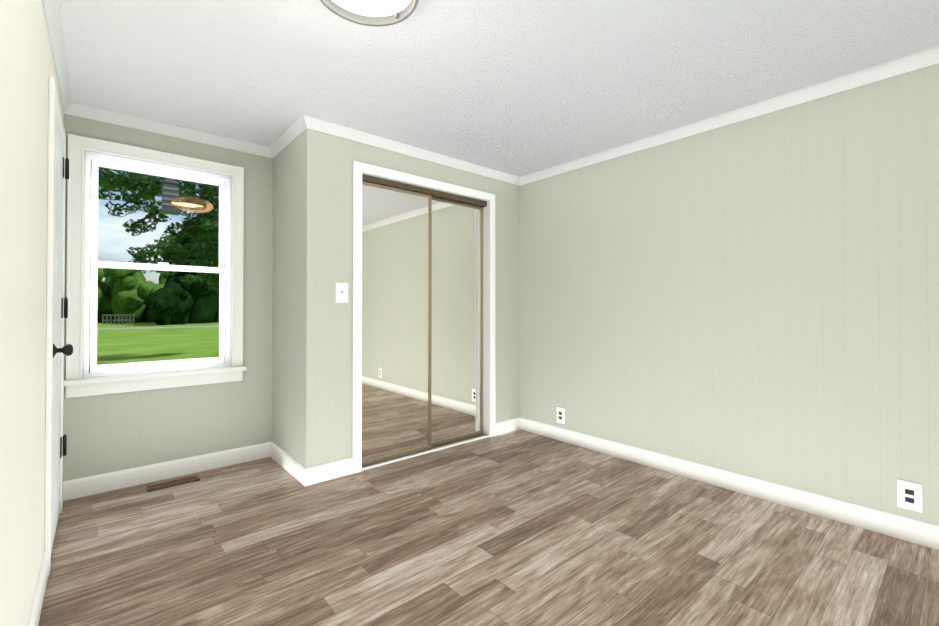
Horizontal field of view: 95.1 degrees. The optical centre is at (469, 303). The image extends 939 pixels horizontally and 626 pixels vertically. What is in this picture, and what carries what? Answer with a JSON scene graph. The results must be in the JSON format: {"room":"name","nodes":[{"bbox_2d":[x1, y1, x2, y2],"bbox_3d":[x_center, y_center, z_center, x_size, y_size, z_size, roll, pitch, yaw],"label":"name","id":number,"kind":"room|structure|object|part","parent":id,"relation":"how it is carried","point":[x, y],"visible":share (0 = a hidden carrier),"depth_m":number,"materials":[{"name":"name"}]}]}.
{"room":"empty bedroom","nodes":[
{"label":"empty bedroom","id":0,"kind":"room"},
{"bbox_2d":[0,0,63,625],"bbox_3d":[-1.076,-0.037,0.883,0.120,2.440,4.747,0,-1,-41],"label":"wall","id":1,"kind":"structure","parent":0,"point":[27,68],"depth_m":1.32,"materials":[{"name":"paint"}]},
{"bbox_2d":[27,552,47,625],"bbox_3d":[-0.702,1.123,0.538,0.014,0.115,3.513,0,-1,-41],"label":"baseboard","id":2,"kind":"structure","parent":1,"relation":"attached to","point":[38,598],"depth_m":1.64,"materials":[{"name":"white wood"}]},
{"bbox_2d":[44,76,65,576],"bbox_3d":[-2.114,0.098,2.200,0.018,2.196,0.832,0,-1,-41],"label":"door frame","id":3,"kind":"structure","parent":1,"relation":"attached to","point":[53,103],"depth_m":1.89,"materials":[{"name":"white wood"}]},
{"bbox_2d":[42,0,77,115],"bbox_3d":[-1.015,-1.222,0.946,0.041,0.068,4.507,0,-1,-41],"label":"crown molding","id":4,"kind":"structure","parent":1,"relation":"attached to","point":[51,8],"depth_m":2.07,"materials":[{"name":"white wood"}]},
{"bbox_2d":[51,109,72,552],"bbox_3d":[-2.095,0.127,2.228,0.082,2.115,0.708,0,-1,-41],"label":"door","id":5,"kind":"structure","parent":1,"relation":"in","point":[66,350],"depth_m":2.22,"materials":[{"name":"white paint"}]},
{"bbox_2d":[63,114,272,480],"bbox_3d":[-1.287,-0.009,3.749,3.288,2.440,0.120,0,-1,-41],"label":"wall","id":6,"kind":"structure","parent":0,"point":[106,433],"depth_m":3.07,"materials":[{"name":"green paint"}]},
{"bbox_2d":[64,134,246,397],"bbox_3d":[-2.127,-0.232,2.991,1.020,1.624,0.176,0,-1,-41],"label":"window","id":7,"kind":"structure","parent":6,"relation":"in","point":[77,383],"depth_m":2.91,"materials":[{"name":"white wood"}]},
{"bbox_3d":[-2.161,-0.246,3.030,0.816,1.429,0.073,0,-1,-41],"label":"window frame sashes","id":8,"kind":"part","parent":7,"relation":"part of","materials":[{"name":"white wood"}]},
{"bbox_2d":[63,442,266,500],"bbox_3d":[-2.029,1.146,3.013,1.218,0.115,0.015,0,-1,-41],"label":"baseboard","id":9,"kind":"structure","parent":6,"relation":"attached to","point":[95,484],"depth_m":2.93,"materials":[{"name":"white wood"}]},
{"bbox_2d":[78,104,269,157],"bbox_3d":[-1.998,-1.202,3.045,1.158,0.068,0.041,0,-1,-41],"label":"crown molding","id":10,"kind":"structure","parent":6,"relation":"attached to","point":[84,111],"depth_m":2.97,"materials":[{"name":"white wood"}]},
{"bbox_2d":[272,129,321,467],"bbox_3d":[-1.288,-0.015,3.172,0.100,2.440,0.754,0,-1,-41],"label":"wall","id":11,"kind":"structure","parent":0,"point":[296,297],"depth_m":2.98,"materials":[{"name":"green paint"}]},
{"bbox_2d":[266,120,302,157],"bbox_3d":[-1.329,-1.201,3.122,0.041,0.068,0.660,0,-1,-41],"label":"crown molding","id":12,"kind":"structure","parent":11,"relation":"attached to","point":[292,133],"depth_m":3.16,"materials":[{"name":"white wood"}]},
{"bbox_2d":[267,442,306,486],"bbox_3d":[-1.315,1.147,3.105,0.014,0.115,0.731,0,-1,-41],"label":"baseboard","id":13,"kind":"structure","parent":11,"relation":"attached to","point":[294,468],"depth_m":3.08,"materials":[{"name":"white wood"}]},
{"bbox_2d":[321,133,519,464],"bbox_3d":[-0.294,-0.011,3.603,1.970,2.440,0.115,0,-1,-41],"label":"wall","id":14,"kind":"structure","parent":0,"point":[340,155],"depth_m":3.05,"materials":[{"name":"green paint"}]},
{"bbox_2d":[307,457,352,485],"bbox_3d":[-0.949,1.146,2.946,0.313,0.115,0.014,0,-1,-41],"label":"baseboard","id":15,"kind":"structure","parent":14,"relation":"attached to","point":[341,468],"depth_m":2.93,"materials":[{"name":"white wood"}]},
{"bbox_2d":[336,282,347,302],"bbox_3d":[-0.890,-0.080,3.006,0.092,0.140,0.016,0,-1,-41],"label":"switch plate","id":16,"kind":"object","parent":14,"relation":"attached to","point":[341,292],"visible":1,"depth_m":3.01,"materials":[{"name":"white plastic"}]},
{"bbox_2d":[362,181,431,466],"bbox_3d":[-0.569,0.144,3.359,0.653,2.099,0.024,0,-1,-41],"label":"mirrored closet door","id":17,"kind":"structure","parent":14,"relation":"in","point":[396,313],"depth_m":3.35,"materials":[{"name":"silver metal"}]},
{"bbox_2d":[298,114,521,184],"bbox_3d":[-0.316,-1.198,3.493,2.063,0.068,0.041,0,-1,-41],"label":"crown molding","id":18,"kind":"structure","parent":14,"relation":"attached to","point":[305,122],"depth_m":3.29,"materials":[{"name":"white wood"}]},
{"bbox_2d":[352,161,495,473],"bbox_3d":[-0.334,0.096,3.556,1.402,2.226,0.132,0,-1,-41],"label":"trim","id":19,"kind":"structure","parent":14,"relation":"attached to","point":[489,383],"depth_m":3.44,"materials":[{"name":"white wood"}]},
{"bbox_2d":[362,174,486,466],"bbox_3d":[-0.349,0.129,3.573,1.270,2.160,0.082,0,-1,-41],"label":"track rail","id":20,"kind":"object","parent":14,"relation":"attached to","point":[432,192],"visible":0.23,"depth_m":3.56,"materials":[{"name":"brown metal"}]},
{"bbox_2d":[431,197,482,446],"bbox_3d":[-0.128,0.148,3.786,0.653,2.099,0.024,0,-1,-41],"label":"mirrored closet door","id":21,"kind":"structure","parent":14,"relation":"in","point":[457,332],"depth_m":3.79,"materials":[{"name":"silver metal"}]},
{"bbox_2d":[496,417,518,435],"bbox_3d":[0.359,1.156,4.065,0.325,0.115,0.014,0,-1,-41],"label":"baseboard","id":22,"kind":"structure","parent":14,"relation":"attached to","point":[510,425],"depth_m":4.06,"materials":[{"name":"white wood"}]},
{"bbox_2d":[39,429,938,625],"bbox_3d":[0.218,1.254,1.979,3.528,0.120,4.747,0,-1,-41],"label":"floor","id":23,"kind":"structure","parent":0,"point":[519,527],"depth_m":2.06,"materials":[{"name":"wood"}]},
{"bbox_2d":[146,475,199,491],"bbox_3d":[-1.980,1.199,2.877,0.290,0.007,0.100,0,-1,-41],"label":"floor vent","id":24,"kind":"object","parent":23,"relation":"in","point":[158,486],"visible":1,"depth_m":2.86,"materials":[{"name":"brown metal"}]},
{"bbox_2d":[58,0,938,176],"bbox_3d":[0.218,-1.306,2.004,3.528,0.120,4.747,0,-1,-41],"label":"ceiling","id":25,"kind":"structure","parent":0,"point":[519,88],"depth_m":2.22,"materials":[{"name":"white paint"}]},
{"bbox_2d":[320,0,417,26],"bbox_3d":[-0.389,-1.212,1.625,0.392,0.075,0.392,0,-1,-41],"label":"flush-mount light fixture","id":26,"kind":"object","parent":25,"relation":"attached to","point":[376,13],"visible":1,"depth_m":1.75,"materials":[{"name":"white glass"}]},
{"bbox_2d":[520,64,938,525],"bbox_3d":[1.512,-0.016,3.100,0.120,2.440,4.747,0,-1,-41],"label":"wall","id":27,"kind":"structure","parent":0,"point":[757,297],"depth_m":2.66,"materials":[{"name":"green paint"}]},
{"bbox_2d":[556,407,564,423],"bbox_3d":[0.808,0.989,3.814,0.008,0.140,0.090,0,-1,-41],"label":"electrical outlet","id":28,"kind":"object","parent":27,"relation":"attached to","point":[560,413],"visible":1,"depth_m":3.81,"materials":[{"name":"white plastic"}]},
{"bbox_2d":[518,46,938,185],"bbox_3d":[1.697,-1.205,2.773,0.041,0.068,3.753,0,-1,-41],"label":"crown molding","id":29,"kind":"structure","parent":27,"relation":"attached to","point":[883,71],"depth_m":2.64,"materials":[{"name":"white wood"}]},
{"bbox_2d":[519,417,938,549],"bbox_3d":[1.707,1.144,2.759,0.014,0.115,3.753,0,-1,-41],"label":"baseboard","id":30,"kind":"structure","parent":27,"relation":"attached to","point":[922,533],"depth_m":2.64,"materials":[{"name":"white wood"}]},
{"bbox_2d":[897,479,922,512],"bbox_3d":[2.219,0.968,2.167,0.008,0.140,0.090,0,-1,-41],"label":"electrical outlet","id":31,"kind":"object","parent":27,"relation":"attached to","point":[909,495],"visible":1,"depth_m":2.16,"materials":[{"name":"white plastic"}]},
{"label":"outside","id":32,"kind":"structure","parent":0,"visible":0},
{"bbox_2d":[89,322,218,371],"bbox_3d":[-163.767,3.637,191.282,600.000,0.200,496.173,0,-1,-41],"label":"ground","id":33,"kind":"structure","parent":32,"point":[129,338],"depth_m":21.54,"materials":[{"name":"green plant"}]},
{"bbox_2d":[102,314,133,325],"bbox_3d":[-35.398,1.586,43.358,2.488,1.100,0.100,0,-1,-41],"label":"fence","id":34,"kind":"object","parent":33,"relation":"on","point":[118,320],"depth_m":43.31,"materials":[{"name":"grey wood"}]},
{"bbox_2d":[89,326,218,329],"bbox_3d":[-30.145,2.049,35.278,600.000,0.020,3.000,0,-1,-41],"label":"path","id":35,"kind":"structure","parent":33,"relation":"on","point":[152,327],"depth_m":37.73,"materials":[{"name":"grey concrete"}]},
{"bbox_2d":[90,225,218,324],"bbox_3d":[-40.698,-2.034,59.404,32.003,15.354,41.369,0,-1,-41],"label":"tree","id":36,"kind":"object","parent":33,"relation":"on","point":[202,306],"depth_m":48.53,"materials":[{"name":"green plant"}]},
{"bbox_2d":[91,160,218,291],"bbox_3d":[-8.613,-4.174,13.319,5.362,12.050,7.263,0,-1,-41],"label":"tree","id":37,"kind":"object","parent":33,"relation":"on","point":[208,193],"depth_m":11.77,"materials":[{"name":"green plant"}]},
{"bbox_2d":[159,178,180,214],"bbox_3d":[-3.404,-2.032,4.894,0.192,1.997,0.193,0,-1,-41],"label":"bird feeder","id":38,"kind":"object","parent":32,"point":[170,187],"depth_m":4.83,"materials":[{"name":"grey metal"}]}
]}

